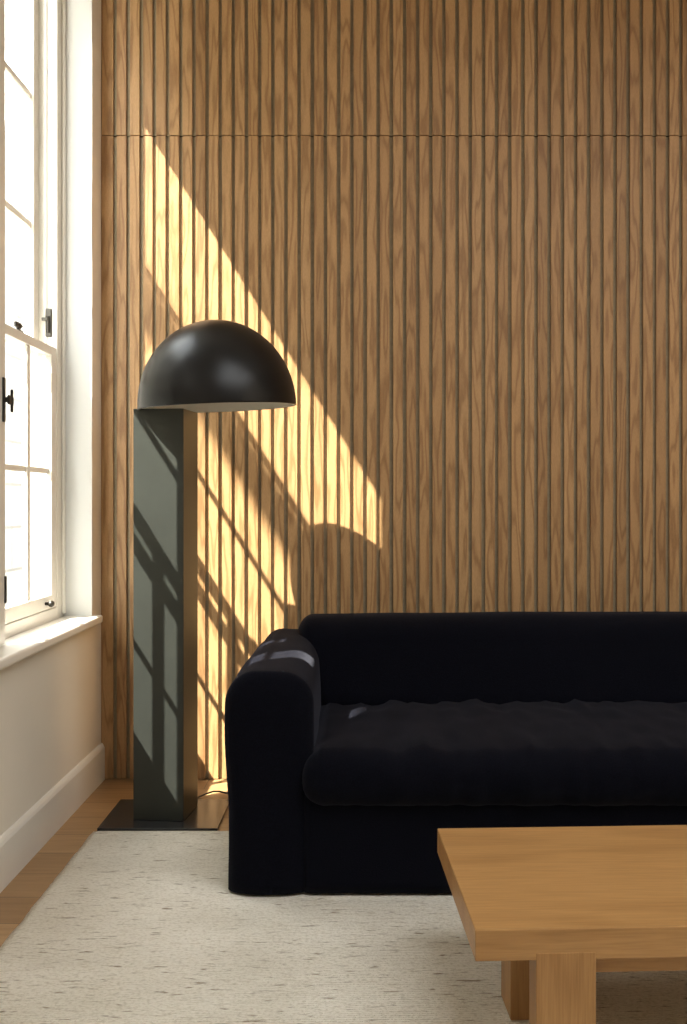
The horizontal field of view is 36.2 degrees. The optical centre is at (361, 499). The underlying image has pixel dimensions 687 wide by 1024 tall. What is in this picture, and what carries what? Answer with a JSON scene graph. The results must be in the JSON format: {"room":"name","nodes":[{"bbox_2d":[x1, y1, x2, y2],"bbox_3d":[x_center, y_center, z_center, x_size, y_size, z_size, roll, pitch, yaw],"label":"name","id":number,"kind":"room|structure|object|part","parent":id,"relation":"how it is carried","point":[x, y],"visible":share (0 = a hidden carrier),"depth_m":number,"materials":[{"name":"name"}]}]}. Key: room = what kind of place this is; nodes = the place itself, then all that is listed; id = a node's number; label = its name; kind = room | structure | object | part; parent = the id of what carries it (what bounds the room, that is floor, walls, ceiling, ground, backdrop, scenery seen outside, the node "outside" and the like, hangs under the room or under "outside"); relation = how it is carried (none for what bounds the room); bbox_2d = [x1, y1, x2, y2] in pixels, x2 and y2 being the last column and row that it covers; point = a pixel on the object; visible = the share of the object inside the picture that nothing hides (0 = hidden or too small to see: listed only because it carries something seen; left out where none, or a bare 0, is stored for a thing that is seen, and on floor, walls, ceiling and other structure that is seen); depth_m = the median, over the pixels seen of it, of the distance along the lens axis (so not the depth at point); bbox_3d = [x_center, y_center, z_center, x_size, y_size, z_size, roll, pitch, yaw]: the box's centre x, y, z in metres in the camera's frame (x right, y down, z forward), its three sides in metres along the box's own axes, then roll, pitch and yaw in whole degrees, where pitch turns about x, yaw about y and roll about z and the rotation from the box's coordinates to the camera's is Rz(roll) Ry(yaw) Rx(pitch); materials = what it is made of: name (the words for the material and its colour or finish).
{"room":"living room","nodes":[
{"label":"living room","id":0,"kind":"room"},
{"bbox_2d":[5,0,21,605],"bbox_3d":[-6.000,-2.570,10.000,3.100,8.040,26.100,0,0,0],"label":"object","id":1,"kind":"structure","parent":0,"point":[13,140],"depth_m":13.56,"materials":[{"name":"white paint"}]},
{"bbox_3d":[-4.505,-6.520,10.000,0.090,0.140,26.000,0,0,0],"label":"roof rail","id":2,"kind":"part","parent":1,"relation":"part of","materials":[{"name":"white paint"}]},
{"bbox_2d":[0,0,101,835],"bbox_3d":[-1.207,-0.660,0.897,0.266,3.620,6.895,0,0,0],"label":"wall","id":3,"kind":"structure","parent":0,"point":[50,699],"depth_m":3.82,"materials":[{"name":"white paint"}]},
{"bbox_2d":[0,0,102,669],"bbox_3d":[-1.183,-0.914,3.186,0.285,2.814,2.072,0,0,0],"label":"window","id":4,"kind":"structure","parent":3,"relation":"in","point":[54,341],"depth_m":4.09,"materials":[{"name":"white paint"}]},
{"bbox_2d":[0,0,13,645],"bbox_3d":[-1.118,-0.875,2.774,0.056,2.660,1.136,0,0,-1],"label":"window frame","id":5,"kind":"structure","parent":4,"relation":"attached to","point":[9,399],"depth_m":3.29,"materials":[{"name":"white paint"}]},
{"bbox_3d":[-1.130,-0.875,2.763,0.032,2.660,1.116,0,0,-1],"label":"shutter frame","id":6,"kind":"part","parent":5,"relation":"part of","materials":[{"name":"white paint"}]},
{"bbox_3d":[-1.274,-1.387,3.186,0.032,1.657,1.802,0,0,0],"label":"sash","id":7,"kind":"part","parent":4,"relation":"part of","materials":[{"name":"white paint"}]},
{"bbox_3d":[-1.206,-0.087,3.186,0.032,1.005,1.802,0,0,0],"label":"sash","id":8,"kind":"part","parent":4,"relation":"part of","materials":[{"name":"white paint"}]},
{"bbox_3d":[-1.250,-0.912,3.187,0.150,2.811,1.970,0,0,0],"label":"frame","id":9,"kind":"part","parent":4,"relation":"part of","materials":[{"name":"white paint"}]},
{"bbox_3d":[-1.173,0.390,3.945,0.034,0.026,0.026,0,0,0],"label":"sash knob","id":10,"kind":"part","parent":4,"relation":"part of","materials":[{"name":"metal"}]},
{"bbox_3d":[-1.113,0.476,3.186,0.147,0.033,2.072,0,0,0],"label":"sill","id":11,"kind":"part","parent":4,"relation":"part of","materials":[{"name":"white paint"}]},
{"bbox_2d":[0,743,104,892],"bbox_3d":[-1.066,1.074,0.960,0.016,0.152,6.719,0,0,0],"label":"baseboard","id":12,"kind":"structure","parent":3,"relation":"attached to","point":[25,838],"depth_m":3.54,"materials":[{"name":"white paint"}]},
{"bbox_2d":[0,778,228,946],"bbox_3d":[1.303,1.200,0.973,4.794,0.100,6.945,0,0,0],"label":"floor","id":13,"kind":"structure","parent":0,"point":[18,897],"depth_m":3.50,"materials":[{"name":"brown wood"}]},
{"bbox_2d":[97,319,295,830],"bbox_3d":[-0.494,0.252,3.794,0.884,1.794,0.632,0,0,0],"label":"floor lamp","id":14,"kind":"object","parent":13,"relation":"on","point":[215,365],"visible":0.98,"depth_m":3.73,"materials":[{"name":"metal"}]},
{"bbox_3d":[-0.711,1.145,3.823,0.418,0.009,0.354,0,0,0],"label":"plate","id":15,"kind":"part","parent":14,"relation":"part of","materials":[{"name":"metal"}]},
{"bbox_3d":[-0.378,1.139,4.077,0.597,0.018,0.144,0,0,-17],"label":"power cord","id":16,"kind":"part","parent":14,"relation":"part of","materials":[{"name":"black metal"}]},
{"bbox_3d":[-0.525,-0.488,3.770,0.565,0.314,0.565,-2,2,0],"label":"lamp shade","id":17,"kind":"part","parent":14,"relation":"part of","materials":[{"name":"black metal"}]},
{"bbox_2d":[0,831,686,1023],"bbox_3d":[0.983,1.143,2.270,3.834,0.013,2.740,0,0,0],"label":"rug","id":18,"kind":"object","parent":13,"relation":"on","point":[137,927],"visible":0.52,"depth_m":2.62,"materials":[{"name":"carpet"}]},
{"bbox_2d":[224,611,686,894],"bbox_3d":[0.757,0.777,3.526,2.314,0.716,1.149,0,0,0],"label":"sofa","id":19,"kind":"object","parent":18,"relation":"on","point":[351,739],"visible":0.99,"depth_m":3.03,"materials":[{"name":"black fabric"}]},
{"bbox_3d":[-0.269,0.808,3.536,0.263,0.641,1.068,0,0,0],"label":"armrest","id":20,"kind":"part","parent":19,"relation":"part of","materials":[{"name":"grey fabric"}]},
{"bbox_2d":[298,611,686,705],"bbox_3d":[0.744,0.592,3.860,1.961,0.346,0.319,0,0,0],"label":"cushion","id":21,"kind":"object","parent":19,"relation":"on","point":[497,658],"depth_m":3.77,"materials":[{"name":"black fabric"}]},
{"bbox_2d":[302,699,686,805],"bbox_3d":[0.751,0.787,3.376,1.846,0.189,0.849,0,0,0],"label":"seat cushion","id":22,"kind":"object","parent":19,"relation":"on","point":[359,752],"depth_m":3.01,"materials":[{"name":"black fabric"}]},
{"bbox_2d":[437,825,686,1023],"bbox_3d":[0.826,0.978,2.341,1.250,0.316,0.623,0,0,-3],"label":"coffee table","id":23,"kind":"object","parent":18,"relation":"on","point":[558,907],"visible":1,"depth_m":2.17,"materials":[{"name":"brown wood"}]},
{"bbox_3d":[0.379,1.009,2.352,0.116,0.255,0.116,0,0,-3],"label":"leg","id":24,"kind":"part","parent":23,"relation":"part of","materials":[{"name":"brown wood"}]},
{"bbox_3d":[0.389,1.001,2.042,0.116,0.270,0.066,0,0,-3],"label":"leg","id":25,"kind":"part","parent":23,"relation":"part of","materials":[{"name":"brown wood"}]},
{"bbox_3d":[1.190,-0.660,4.406,5.060,3.620,0.118,0,0,0],"label":"wall","id":26,"kind":"structure","parent":0,"visible":0},
{"bbox_2d":[101,136,686,778],"bbox_3d":[1.262,-0.175,4.332,4.671,2.645,0.026,0,0,0],"label":"panel","id":27,"kind":"object","parent":26,"relation":"attached to","point":[481,342],"visible":0.62,"depth_m":4.32,"materials":[{"name":"brown wood"}]},
{"bbox_2d":[101,0,686,136],"bbox_3d":[1.262,-1.984,4.332,4.671,0.966,0.026,0,0,0],"label":"panel","id":28,"kind":"object","parent":26,"relation":"attached to","point":[180,68],"visible":1,"depth_m":4.32,"materials":[{"name":"brown wood"}]}
]}

